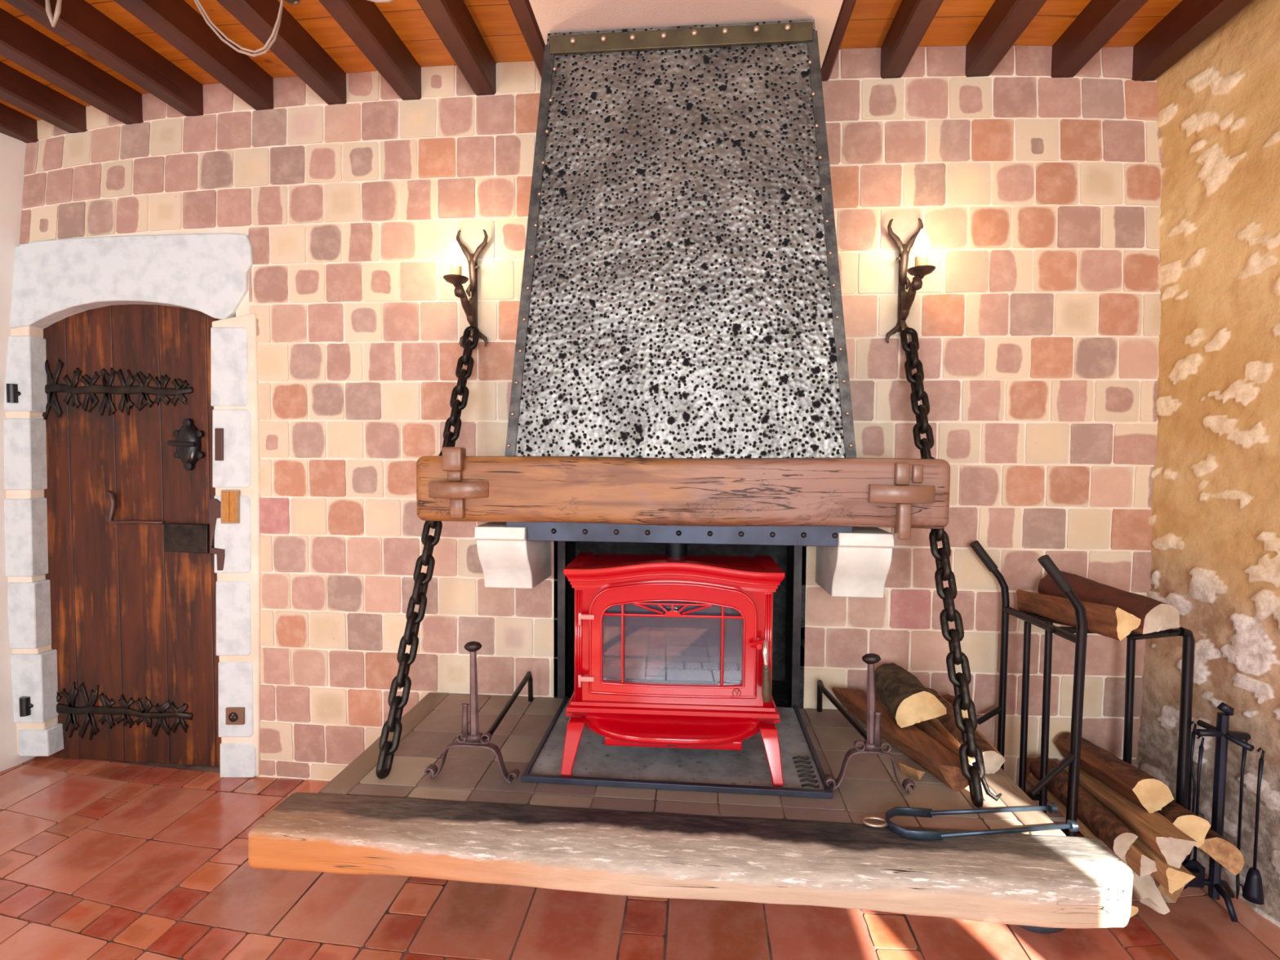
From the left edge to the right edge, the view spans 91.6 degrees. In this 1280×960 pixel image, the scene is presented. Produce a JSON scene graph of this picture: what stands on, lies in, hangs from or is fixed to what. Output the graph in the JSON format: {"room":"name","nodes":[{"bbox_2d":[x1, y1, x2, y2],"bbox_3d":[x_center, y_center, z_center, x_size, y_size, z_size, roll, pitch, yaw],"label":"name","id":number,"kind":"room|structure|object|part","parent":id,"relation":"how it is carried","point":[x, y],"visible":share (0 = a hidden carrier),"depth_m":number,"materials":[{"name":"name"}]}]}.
{"room":"historic interior","nodes":[
{"label":"historic interior","id":0,"kind":"room"},
{"bbox_2d":[0,133,34,771],"bbox_3d":[-2.983,-0.089,0.153,0.223,3.000,5.304,1,2,6],"label":"wall","id":1,"kind":"structure","parent":0,"point":[12,150],"depth_m":2.64,"materials":[{"name":"white paint"}]},
{"bbox_2d":[19,44,1162,822],"bbox_3d":[-0.471,-0.219,2.545,5.050,3.110,0.120,1,2,5],"label":"wall","id":2,"kind":"structure","parent":0,"point":[1036,195],"depth_m":2.44,"materials":[{"name":"stone"}]},
{"bbox_2d":[5,304,224,766],"bbox_3d":[-2.248,0.233,2.693,1.046,2.039,0.138,1,2,5],"label":"plank door","id":3,"kind":"structure","parent":2,"relation":"in","point":[133,511],"depth_m":2.71,"materials":[{"name":"brown wood"}]},
{"bbox_2d":[4,233,261,777],"bbox_3d":[-2.182,0.121,2.698,1.208,2.286,0.120,1,2,5],"label":"trim","id":4,"kind":"structure","parent":2,"relation":"attached to","point":[54,281],"depth_m":2.62,"materials":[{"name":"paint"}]},
{"bbox_2d":[226,706,244,724],"bbox_3d":[-1.709,0.996,2.624,0.082,0.077,0.018,1,2,5],"label":"wall socket","id":5,"kind":"object","parent":4,"relation":"attached to","point":[234,715],"visible":1,"depth_m":2.62,"materials":[{"name":"brown plastic"}]},
{"bbox_2d":[221,489,239,523],"bbox_3d":[-1.704,0.112,2.587,0.080,0.141,0.019,1,2,5],"label":"light switch","id":6,"kind":"object","parent":2,"relation":"attached to","point":[230,499],"visible":1,"depth_m":2.58,"materials":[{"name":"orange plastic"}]},
{"bbox_2d":[375,229,488,779],"bbox_3d":[-0.728,-0.037,2.168,0.292,1.866,0.677,2,3,27],"label":"wall sconce","id":7,"kind":"object","parent":2,"relation":"attached to","point":[455,277],"depth_m":2.14,"materials":[{"name":"metal"}]},
{"bbox_3d":[-0.720,0.151,2.164,0.068,1.491,0.675,1,2,10],"label":"chain","id":8,"kind":"part","parent":7,"relation":"part of","materials":[{"name":"black metal"}]},
{"bbox_3d":[-0.695,-0.855,2.347,0.052,0.098,0.052,1,2,5],"label":"flame bulb","id":9,"kind":"part","parent":7,"relation":"part of","materials":[{"name":"beige glass"}]},
{"bbox_3d":[-0.674,-0.657,2.397,0.048,0.197,0.153,1,2,5],"label":"scroll arm","id":10,"kind":"part","parent":7,"relation":"part of","materials":[{"name":"metal"}]},
{"bbox_3d":[-0.659,-0.851,2.449,0.129,0.261,0.033,1,2,5],"label":"horned stem","id":11,"kind":"part","parent":7,"relation":"part of","materials":[{"name":"metal"}]},
{"bbox_3d":[-0.658,-0.718,2.475,0.024,0.290,0.009,1,2,5],"label":"plate","id":12,"kind":"part","parent":7,"relation":"part of","materials":[{"name":"metal"}]},
{"bbox_2d":[474,521,551,588],"bbox_3d":[-0.460,0.272,2.307,0.177,0.240,0.393,1,2,5],"label":"stone corbel","id":13,"kind":"object","parent":2,"relation":"attached to","point":[507,559],"visible":0.86,"depth_m":2.17,"materials":[{"name":"stone"}]},
{"bbox_2d":[553,541,806,708],"bbox_3d":[0.163,0.528,2.630,0.992,0.900,0.340,1,2,5],"label":"lining","id":14,"kind":"object","parent":2,"relation":"attached to","point":[782,555],"visible":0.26,"depth_m":2.72,"materials":[{"name":"metal"}]},
{"bbox_2d":[504,18,856,546],"bbox_3d":[0.141,-0.640,2.221,1.166,1.692,0.376,1,2,5],"label":"hood","id":15,"kind":"object","parent":2,"relation":"attached to","point":[681,296],"visible":1,"depth_m":2.05,"materials":[{"name":"metal"}]},
{"bbox_2d":[416,447,950,539],"bbox_3d":[0.123,0.030,2.205,1.748,0.280,0.467,1,2,5],"label":"mantel beam","id":16,"kind":"structure","parent":2,"relation":"attached to","point":[903,495],"depth_m":2.02,"materials":[{"name":"brown wood"}]},
{"bbox_2d":[528,0,843,69],"bbox_3d":[-0.045,-1.431,-0.167,0.967,0.073,5.100,1,2,5],"label":"ceiling","id":17,"kind":"structure","parent":2,"relation":"attached to","point":[552,16],"depth_m":1.98,"materials":[{"name":"paint"}]},
{"bbox_2d":[815,526,893,598],"bbox_3d":[0.747,0.284,2.200,0.175,0.240,0.390,1,2,5],"label":"stone corbel","id":18,"kind":"object","parent":2,"relation":"attached to","point":[860,565],"visible":0.91,"depth_m":2.06,"materials":[{"name":"stone"}]},
{"bbox_2d":[885,217,1002,808],"bbox_3d":[0.979,-0.019,2.026,0.286,1.867,0.659,0,3,-17],"label":"wall sconce","id":19,"kind":"object","parent":2,"relation":"attached to","point":[921,242],"depth_m":2.01,"materials":[{"name":"metal"}]},
{"bbox_3d":[0.979,-0.700,2.329,0.024,0.290,0.009,1,2,5],"label":"plate","id":20,"kind":"part","parent":19,"relation":"part of","materials":[{"name":"metal"}]},
{"bbox_3d":[0.978,-0.834,2.303,0.129,0.261,0.033,1,2,5],"label":"horned stem","id":21,"kind":"part","parent":19,"relation":"part of","materials":[{"name":"metal"}]},
{"bbox_3d":[0.980,-0.639,2.250,0.048,0.197,0.153,1,2,5],"label":"scroll arm","id":22,"kind":"part","parent":19,"relation":"part of","materials":[{"name":"metal"}]},
{"bbox_3d":[0.995,-0.837,2.197,0.052,0.098,0.052,1,2,5],"label":"flame bulb","id":23,"kind":"part","parent":19,"relation":"part of","materials":[{"name":"beige glass"}]},
{"bbox_3d":[0.976,0.181,2.026,0.092,1.467,0.646,0,2,0],"label":"chain","id":24,"kind":"part","parent":19,"relation":"part of","materials":[{"name":"black metal"}]},
{"bbox_2d":[0,0,1182,120],"bbox_3d":[-1.022,-1.486,-0.132,6.500,0.282,5.400,1,2,5],"label":"ceiling","id":25,"kind":"structure","parent":0,"point":[955,22],"depth_m":2.21,"materials":[{"name":"orange wood"}]},
{"bbox_2d":[0,102,38,143],"bbox_3d":[-2.910,-1.367,0.127,0.090,0.100,5.078,1,2,8],"label":"joist","id":26,"kind":"object","parent":25,"relation":"attached to","point":[17,125],"visible":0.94,"depth_m":2.55,"materials":[{"name":"brown wood"}]},
{"bbox_2d":[0,61,87,133],"bbox_3d":[-2.700,-1.401,0.107,0.091,0.105,5.080,1,2,8],"label":"joist","id":27,"kind":"object","parent":25,"relation":"attached to","point":[17,89],"visible":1,"depth_m":2.44,"materials":[{"name":"brown wood"}]},
{"bbox_2d":[44,0,62,27],"bbox_3d":[-1.586,-1.280,1.686,0.050,0.103,0.012,1,2,5],"label":"cable","id":28,"kind":"object","parent":25,"relation":"hanging from","point":[53,20],"visible":1,"depth_m":1.68,"materials":[{"name":"beige plastic"}]},
{"bbox_2d":[0,7,143,124],"bbox_3d":[-2.440,-1.432,0.083,0.090,0.121,5.079,1,2,8],"label":"joist","id":29,"kind":"object","parent":25,"relation":"attached to","point":[20,43],"visible":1,"depth_m":2.28,"materials":[{"name":"brown wood"}]},
{"bbox_2d":[3,0,203,116],"bbox_3d":[-2.138,-1.453,0.055,0.090,0.131,5.076,1,2,7],"label":"joist","id":30,"kind":"object","parent":25,"relation":"attached to","point":[79,23],"visible":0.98,"depth_m":2.20,"materials":[{"name":"brown wood"}]},
{"bbox_2d":[113,0,273,110],"bbox_3d":[-1.799,-1.464,0.024,0.090,0.132,5.073,1,2,6],"label":"joist","id":31,"kind":"object","parent":25,"relation":"attached to","point":[175,21],"visible":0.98,"depth_m":2.19,"materials":[{"name":"brown wood"}]},
{"bbox_2d":[193,0,283,57],"bbox_3d":[-1.065,-1.217,1.637,0.284,0.202,0.016,1,2,5],"label":"cable","id":32,"kind":"object","parent":25,"relation":"hanging from","point":[268,44],"visible":1,"depth_m":1.64,"materials":[{"name":"beige plastic"}]},
{"bbox_2d":[284,0,300,4],"bbox_3d":[-0.912,-1.306,1.624,0.052,0.120,0.052,1,2,5],"label":"fitting","id":33,"kind":"object","parent":32,"relation":"attached to","point":[290,2],"visible":1,"depth_m":1.63,"materials":[{"name":"brown metal"}]},
{"bbox_2d":[216,0,346,105],"bbox_3d":[-1.473,-1.467,-0.005,0.090,0.129,5.071,1,2,6],"label":"joist","id":34,"kind":"object","parent":25,"relation":"attached to","point":[294,46],"visible":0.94,"depth_m":2.20,"materials":[{"name":"brown wood"}]},
{"bbox_2d":[318,0,422,100],"bbox_3d":[-1.149,-1.471,-0.035,0.090,0.132,5.071,1,2,5],"label":"joist","id":35,"kind":"object","parent":25,"relation":"attached to","point":[362,21],"visible":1,"depth_m":2.18,"materials":[{"name":"brown wood"}]},
{"bbox_2d":[367,0,393,3],"bbox_3d":[-0.675,-1.248,1.605,0.116,0.034,0.008,1,2,5],"label":"recessed light","id":36,"kind":"object","parent":25,"relation":"in","point":[374,1],"visible":1,"depth_m":1.60,"materials":[{"name":"beige"}]},
{"bbox_2d":[417,0,496,95],"bbox_3d":[-0.842,-1.471,-0.062,0.090,0.133,5.070,1,2,5],"label":"joist","id":37,"kind":"object","parent":25,"relation":"attached to","point":[451,20],"visible":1,"depth_m":2.17,"materials":[{"name":"brown wood"}]},
{"bbox_2d":[507,0,545,77],"bbox_3d":[-0.564,-1.467,-0.087,0.067,0.133,5.070,1,2,5],"label":"joist","id":38,"kind":"object","parent":25,"relation":"attached to","point":[522,11],"visible":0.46,"depth_m":2.06,"materials":[{"name":"brown wood"}]},
{"bbox_2d":[821,0,856,80],"bbox_3d":[0.453,-1.450,-0.177,0.048,0.126,5.070,1,2,5],"label":"joist","id":39,"kind":"object","parent":25,"relation":"attached to","point":[847,6],"visible":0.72,"depth_m":2.09,"materials":[{"name":"brown wood"}]},
{"bbox_2d":[880,0,943,78],"bbox_3d":[0.697,-1.444,-0.199,0.085,0.124,5.070,1,2,5],"label":"joist","id":40,"kind":"object","parent":25,"relation":"attached to","point":[912,20],"visible":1,"depth_m":2.10,"materials":[{"name":"brown wood"}]},
{"bbox_2d":[964,0,1046,77],"bbox_3d":[0.997,-1.432,-0.225,0.096,0.123,5.071,1,2,5],"label":"joist","id":41,"kind":"object","parent":25,"relation":"attached to","point":[1006,20],"visible":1,"depth_m":2.08,"materials":[{"name":"brown wood"}]},
{"bbox_2d":[1050,0,1148,77],"bbox_3d":[1.287,-1.413,-0.250,0.089,0.120,5.071,1,2,6],"label":"joist","id":42,"kind":"object","parent":25,"relation":"attached to","point":[1100,20],"visible":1,"depth_m":2.06,"materials":[{"name":"brown wood"}]},
{"bbox_2d":[1131,0,1253,81],"bbox_3d":[1.565,-1.390,-0.274,0.088,0.133,5.071,1,2,6],"label":"joist","id":43,"kind":"object","parent":25,"relation":"attached to","point":[1190,22],"visible":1,"depth_m":2.04,"materials":[{"name":"brown wood"}]},
{"bbox_2d":[0,756,1279,959],"bbox_3d":[-0.762,1.428,0.117,6.835,0.100,5.500,1,2,5],"label":"floor","id":44,"kind":"structure","parent":0,"point":[100,860],"depth_m":1.88,"materials":[{"name":"tile"}]},
{"bbox_2d":[317,693,1066,835],"bbox_3d":[0.121,1.098,2.098,2.063,0.401,0.764,1,2,5],"label":"raised hearth","id":45,"kind":"object","parent":44,"relation":"on","point":[869,786],"visible":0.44,"depth_m":1.85,"materials":[{"name":"tile"}]},
{"bbox_2d":[424,640,533,783],"bbox_3d":[-0.477,0.679,2.156,0.286,0.422,0.627,1,2,5],"label":"andiron","id":46,"kind":"object","parent":45,"relation":"on","point":[473,738],"visible":1,"depth_m":1.86,"materials":[{"name":"metal"}]},
{"bbox_3d":[-0.495,0.638,1.862,0.030,0.253,0.023,1,2,5],"label":"post","id":47,"kind":"part","parent":46,"relation":"part of","materials":[{"name":"metal"}]},
{"bbox_2d":[557,541,565,697],"bbox_3d":[-0.314,0.531,2.497,0.030,0.693,0.015,1,2,5],"label":"post","id":48,"kind":"object","parent":45,"relation":"on","point":[561,544],"visible":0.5,"depth_m":2.49,"materials":[{"name":"metal"}]},
{"bbox_2d":[520,696,833,798],"bbox_3d":[0.127,0.888,2.139,0.915,0.018,0.632,1,2,5],"label":"floor plate","id":49,"kind":"object","parent":45,"relation":"on","point":[746,771],"visible":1,"depth_m":1.96,"materials":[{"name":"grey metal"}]},
{"bbox_2d":[560,552,784,786],"bbox_3d":[0.108,0.570,2.071,0.694,0.643,0.473,1,2,5],"label":"wood stove","id":50,"kind":"object","parent":49,"relation":"on","point":[670,651],"visible":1,"depth_m":1.94,"materials":[{"name":"red metal"}]},
{"bbox_3d":[-0.205,0.823,1.921,0.064,0.147,0.097,1,2,5],"label":"leg","id":51,"kind":"part","parent":50,"relation":"part of","materials":[{"name":"red metal"}]},
{"bbox_3d":[0.101,0.496,1.946,0.524,0.363,0.032,1,2,4],"label":"stove door","id":52,"kind":"part","parent":50,"relation":"part of","materials":[{"name":"red metal"}]},
{"bbox_3d":[0.100,0.497,1.930,0.520,0.359,0.007,1,2,4],"label":"moulding","id":53,"kind":"part","parent":50,"relation":"part of","materials":[{"name":"red metal"}]},
{"bbox_3d":[0.102,0.506,1.953,0.444,0.271,0.004,1,2,4],"label":"glass","id":54,"kind":"part","parent":50,"relation":"part of","materials":[{"name":"grey"}]},
{"bbox_3d":[0.106,0.800,1.984,0.424,0.030,0.189,1,2,5],"label":"ash drawer","id":55,"kind":"part","parent":50,"relation":"part of","materials":[{"name":"red metal"}]},
{"bbox_3d":[0.116,0.290,2.115,0.675,0.018,0.356,1,2,5],"label":"plate","id":56,"kind":"part","parent":50,"relation":"part of","materials":[{"name":"red metal"}]},
{"bbox_3d":[0.102,0.520,1.961,0.612,0.399,0.006,1,2,4],"label":"plate","id":57,"kind":"part","parent":50,"relation":"part of","materials":[{"name":"red metal"}]},
{"bbox_3d":[0.112,0.293,2.086,0.690,0.090,0.349,1,2,5],"label":"cornice","id":58,"kind":"part","parent":50,"relation":"part of","materials":[{"name":"red metal"}]},
{"bbox_2d":[663,542,688,556],"bbox_3d":[0.134,0.112,2.273,0.096,0.360,0.096,1,2,5],"label":"pipe","id":59,"kind":"object","parent":50,"relation":"attached to","point":[671,549],"visible":0.08,"depth_m":2.24,"materials":[{"name":"black metal"}]},
{"bbox_3d":[0.379,0.527,1.878,0.022,0.085,0.020,1,2,5],"label":"handle stem","id":60,"kind":"part","parent":50,"relation":"part of","materials":[{"name":"silver metal"}]},
{"bbox_3d":[0.396,0.829,1.883,0.067,0.147,0.096,1,2,5],"label":"leg","id":61,"kind":"part","parent":50,"relation":"part of","materials":[{"name":"red metal"}]},
{"bbox_2d":[248,791,1133,928],"bbox_3d":[0.084,0.975,1.615,2.215,0.121,0.212,1,2,5],"label":"beam","id":62,"kind":"structure","parent":45,"relation":"attached to","point":[1043,881],"depth_m":1.55,"materials":[{"name":"brown wood"}]},
{"bbox_2d":[791,546,802,708],"bbox_3d":[0.608,0.541,2.415,0.030,0.693,0.015,1,2,5],"label":"post","id":63,"kind":"object","parent":45,"relation":"on","point":[797,550],"visible":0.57,"depth_m":2.41,"materials":[{"name":"metal"}]},
{"bbox_2d":[817,653,915,794],"bbox_3d":[0.698,0.697,2.092,0.258,0.408,0.587,1,2,5],"label":"andiron","id":64,"kind":"object","parent":45,"relation":"on","point":[873,744],"visible":1,"depth_m":1.81,"materials":[{"name":"metal"}]},
{"bbox_3d":[0.678,0.653,1.817,0.030,0.236,0.023,1,2,5],"label":"post","id":65,"kind":"part","parent":64,"relation":"part of","materials":[{"name":"metal"}]},
{"bbox_2d":[831,687,970,791],"bbox_3d":[0.855,0.848,2.082,0.098,0.107,0.604,0,3,-16],"label":"log","id":66,"kind":"object","parent":45,"relation":"on","point":[921,748],"visible":0.81,"depth_m":1.98,"materials":[{"name":"brown wood"}]},
{"bbox_2d":[874,662,946,728],"bbox_3d":[0.929,0.747,2.179,0.164,0.131,0.309,1,2,5],"label":"log","id":67,"kind":"object","parent":66,"relation":"on","point":[900,692],"visible":0.98,"depth_m":2.06,"materials":[{"name":"brown wood"}]},
{"bbox_2d":[898,762,924,780],"bbox_3d":[0.834,0.891,1.908,0.033,0.045,0.081,0,3,-17],"label":"log","id":68,"kind":"object","parent":45,"relation":"on","point":[910,771],"visible":1,"depth_m":1.89,"materials":[{"name":"brown wood"}]},
{"bbox_2d":[913,720,972,765],"bbox_3d":[0.965,0.847,2.100,0.101,0.100,0.493,0,2,-3],"label":"log","id":69,"kind":"object","parent":45,"relation":"on","point":[926,726],"visible":0.2,"depth_m":2.01,"materials":[{"name":"brown wood"}]},
{"bbox_2d":[925,687,1004,773],"bbox_3d":[1.068,0.848,2.117,0.119,0.148,0.401,0,2,-3],"label":"log","id":70,"kind":"object","parent":69,"relation":"on","point":[945,724],"visible":0.49,"depth_m":2.02,"materials":[{"name":"brown wood"}]},
{"bbox_2d":[942,693,968,718],"bbox_3d":[1.149,0.834,2.254,0.082,0.125,0.166,1,2,11],"label":"log","id":71,"kind":"object","parent":45,"relation":"on","point":[948,697],"visible":0.2,"depth_m":2.25,"materials":[{"name":"brown wood"}]},
{"bbox_2d":[862,802,1078,840],"bbox_3d":[0.872,0.906,1.652,0.561,0.028,0.121,0,2,-4],"label":"tongs","id":72,"kind":"object","parent":45,"relation":"on","point":[1072,824],"visible":1,"depth_m":1.63,"materials":[{"name":"metal"}]},
{"bbox_3d":[0.962,0.904,1.703,0.352,0.013,0.010,0,2,-5],"label":"arm","id":73,"kind":"part","parent":72,"relation":"part of","materials":[{"name":"metal"}]},
{"bbox_3d":[0.952,0.908,1.612,0.372,0.013,0.010,0,2,-7],"label":"arm","id":74,"kind":"part","parent":72,"relation":"part of","materials":[{"name":"metal"}]},
{"bbox_2d":[969,540,1201,933],"bbox_3d":[1.399,0.766,2.038,0.671,1.085,0.570,1,2,5],"label":"rack","id":75,"kind":"object","parent":44,"relation":"on","point":[1073,759],"visible":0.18,"depth_m":2.01,"materials":[{"name":"black metal"}]},
{"bbox_3d":[1.542,1.181,2.312,0.390,0.024,0.023,1,2,5],"label":"rail","id":76,"kind":"part","parent":75,"relation":"part of","materials":[{"name":"black metal"}]},
{"bbox_3d":[1.349,0.484,2.099,0.025,0.027,0.401,0,2,1],"label":"rail","id":77,"kind":"part","parent":75,"relation":"part of","materials":[{"name":"black metal"}]},
{"bbox_3d":[1.524,1.189,2.113,0.390,0.024,0.023,1,2,5],"label":"rail","id":78,"kind":"part","parent":75,"relation":"part of","materials":[{"name":"black metal"}]},
{"bbox_3d":[1.540,0.510,2.204,0.397,0.091,0.021,1,2,5],"label":"cross rail","id":79,"kind":"part","parent":75,"relation":"part of","materials":[{"name":"black metal"}]},
{"bbox_2d":[1026,773,1125,859],"bbox_3d":[1.450,1.101,2.086,0.066,0.073,0.445,1,2,3],"label":"log","id":80,"kind":"object","parent":75,"relation":"on","point":[1083,829],"visible":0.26,"depth_m":2.11,"materials":[{"name":"brown wood"}]},
{"bbox_2d":[1016,589,1141,641],"bbox_3d":[1.462,0.435,2.101,0.099,0.114,0.418,0,2,-9],"label":"log","id":81,"kind":"object","parent":75,"relation":"on","point":[1109,621],"visible":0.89,"depth_m":1.99,"materials":[{"name":"brown wood"}]},
{"bbox_2d":[1029,755,1137,858],"bbox_3d":[1.452,1.069,2.064,0.074,0.096,0.445,1,2,3],"label":"log","id":82,"kind":"object","parent":75,"relation":"on","point":[1103,824],"visible":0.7,"depth_m":1.95,"materials":[{"name":"brown wood"}]},
{"bbox_2d":[1037,570,1179,634],"bbox_3d":[1.561,0.401,2.095,0.144,0.123,0.408,0,2,-11],"label":"log","id":83,"kind":"object","parent":75,"relation":"on","point":[1155,615],"visible":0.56,"depth_m":1.98,"materials":[{"name":"brown wood"}]},
{"bbox_3d":[1.510,0.483,2.005,0.369,0.033,0.021,1,2,5],"label":"cross rail","id":84,"kind":"part","parent":75,"relation":"part of","materials":[{"name":"black metal"}]},
{"bbox_2d":[1124,842,1156,877],"bbox_3d":[1.496,1.102,2.021,0.064,0.085,0.445,1,2,3],"label":"log","id":85,"kind":"object","parent":75,"relation":"on","point":[1136,859],"visible":0.13,"depth_m":1.81,"materials":[{"name":"brown wood"}]},
{"bbox_2d":[1120,858,1169,914],"bbox_3d":[1.480,1.189,1.851,0.082,0.130,0.152,0,3,-18],"label":"log","id":86,"kind":"object","parent":75,"relation":"on","point":[1144,889],"visible":0.52,"depth_m":1.82,"materials":[{"name":"beige wood"}]},
{"bbox_3d":[1.712,0.513,2.068,0.023,0.116,0.269,1,2,10],"label":"rail","id":87,"kind":"part","parent":75,"relation":"part of","materials":[{"name":"black metal"}]},
{"bbox_2d":[1133,837,1195,893],"bbox_3d":[1.541,1.119,1.977,0.084,0.090,0.446,1,2,4],"label":"log","id":88,"kind":"object","parent":75,"relation":"on","point":[1172,878],"visible":0.23,"depth_m":1.77,"materials":[{"name":"brown wood"}]},
{"bbox_2d":[1056,762,1196,868],"bbox_3d":[1.562,1.082,2.035,0.122,0.141,0.532,1,2,5],"label":"log","id":89,"kind":"object","parent":88,"relation":"on","point":[1158,833],"visible":0.68,"depth_m":1.87,"materials":[{"name":"brown wood"}]},
{"bbox_2d":[1053,732,1173,813],"bbox_3d":[1.602,0.989,2.125,0.130,0.141,0.403,0,2,3],"label":"log","id":90,"kind":"object","parent":89,"relation":"on","point":[1129,781],"visible":0.84,"depth_m":2.02,"materials":[{"name":"brown wood"}]},
{"bbox_2d":[1156,799,1210,848],"bbox_3d":[1.705,1.076,2.046,0.106,0.172,0.430,1,3,19],"label":"log","id":91,"kind":"object","parent":75,"relation":"on","point":[1194,826],"visible":0.27,"depth_m":1.85,"materials":[{"name":"brown wood"}]},
{"bbox_2d":[1199,827,1244,875],"bbox_3d":[1.771,1.134,2.019,0.110,0.179,0.436,1,3,20],"label":"log","id":92,"kind":"object","parent":91,"relation":"on","point":[1215,846],"visible":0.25,"depth_m":1.82,"materials":[{"name":"brown wood"}]},
{"bbox_3d":[1.718,1.191,2.096,0.023,0.024,0.400,1,2,5],"label":"rail","id":93,"kind":"part","parent":75,"relation":"part of","materials":[{"name":"black metal"}]},
{"bbox_3d":[1.506,1.198,1.914,0.390,0.024,0.023,1,2,5],"label":"rail","id":94,"kind":"part","parent":75,"relation":"part of","materials":[{"name":"black metal"}]},
{"bbox_2d":[1129,905,1138,917],"bbox_3d":[1.447,1.300,1.900,0.055,0.096,0.152,1,2,5],"label":"log","id":95,"kind":"object","parent":44,"relation":"on","point":[1134,911],"visible":0.02,"depth_m":1.83,"materials":[{"name":"brown wood"}]},
{"bbox_2d":[1157,882,1188,902],"bbox_3d":[1.576,1.201,1.834,0.103,0.087,0.048,-1,3,-24],"label":"log","id":96,"kind":"object","parent":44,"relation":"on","point":[1168,897],"visible":0.37,"depth_m":1.81,"materials":[{"name":"brown wood"}]},
{"bbox_2d":[1182,702,1254,922],"bbox_3d":[1.770,0.994,1.925,0.166,0.635,0.160,2,3,40],"label":"stand","id":97,"kind":"object","parent":44,"relation":"on","point":[1221,732],"visible":0.91,"depth_m":1.90,"materials":[{"name":"black metal"}]},
{"bbox_2d":[1185,720,1196,861],"bbox_3d":[1.757,0.995,1.989,0.035,0.458,0.011,1,2,5],"label":"tongs","id":98,"kind":"object","parent":97,"relation":"hanging from","point":[1193,733],"visible":0.52,"depth_m":1.98,"materials":[{"name":"black metal"}]},
{"bbox_2d":[1182,736,1205,888],"bbox_3d":[1.698,1.010,1.898,0.068,0.477,0.012,1,2,5],"label":"shovel","id":99,"kind":"object","parent":97,"relation":"hanging from","point":[1193,863],"visible":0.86,"depth_m":1.90,"materials":[{"name":"black metal"}]},
{"bbox_3d":[1.697,1.203,1.909,0.068,0.090,0.007,1,2,5],"label":"blade","id":100,"kind":"part","parent":99,"relation":"part of","materials":[{"name":"black metal"}]},
{"bbox_3d":[1.735,1.272,1.950,0.100,0.078,0.020,2,3,33],"label":"leg","id":101,"kind":"part","parent":97,"relation":"part of","materials":[{"name":"black metal"}]},
{"bbox_3d":[1.782,0.778,1.902,0.177,0.045,0.022,0,2,-8],"label":"cross arm","id":102,"kind":"part","parent":97,"relation":"part of","materials":[{"name":"black metal"}]},
{"bbox_3d":[1.784,0.779,1.901,0.025,0.030,0.155,0,2,-6],"label":"cross arm","id":103,"kind":"part","parent":97,"relation":"part of","materials":[{"name":"black metal"}]},
{"bbox_3d":[1.770,1.275,1.882,0.020,0.077,0.090,1,2,5],"label":"leg","id":104,"kind":"part","parent":97,"relation":"part of","materials":[{"name":"black metal"}]},
{"bbox_3d":[1.819,1.273,1.940,0.101,0.078,0.020,-1,3,-21],"label":"leg","id":105,"kind":"part","parent":97,"relation":"part of","materials":[{"name":"black metal"}]},
{"bbox_2d":[1235,739,1248,898],"bbox_3d":[1.857,1.040,1.918,0.033,0.517,0.011,1,2,5],"label":"poker","id":106,"kind":"object","parent":97,"relation":"hanging from","point":[1244,750],"visible":0.68,"depth_m":1.92,"materials":[{"name":"black metal"}]},
{"bbox_2d":[1242,747,1264,904],"bbox_3d":[1.813,1.010,1.829,0.048,0.457,0.047,1,2,5],"label":"shovel","id":107,"kind":"object","parent":97,"relation":"hanging from","point":[1252,891],"visible":1,"depth_m":1.82,"materials":[{"name":"black metal"}]},
{"bbox_2d":[1134,0,1279,927],"bbox_3d":[1.839,-0.038,-0.297,0.211,3.000,5.256,0,2,2],"label":"wall","id":108,"kind":"structure","parent":0,"point":[1214,521],"depth_m":2.01,"materials":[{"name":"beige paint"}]}
]}

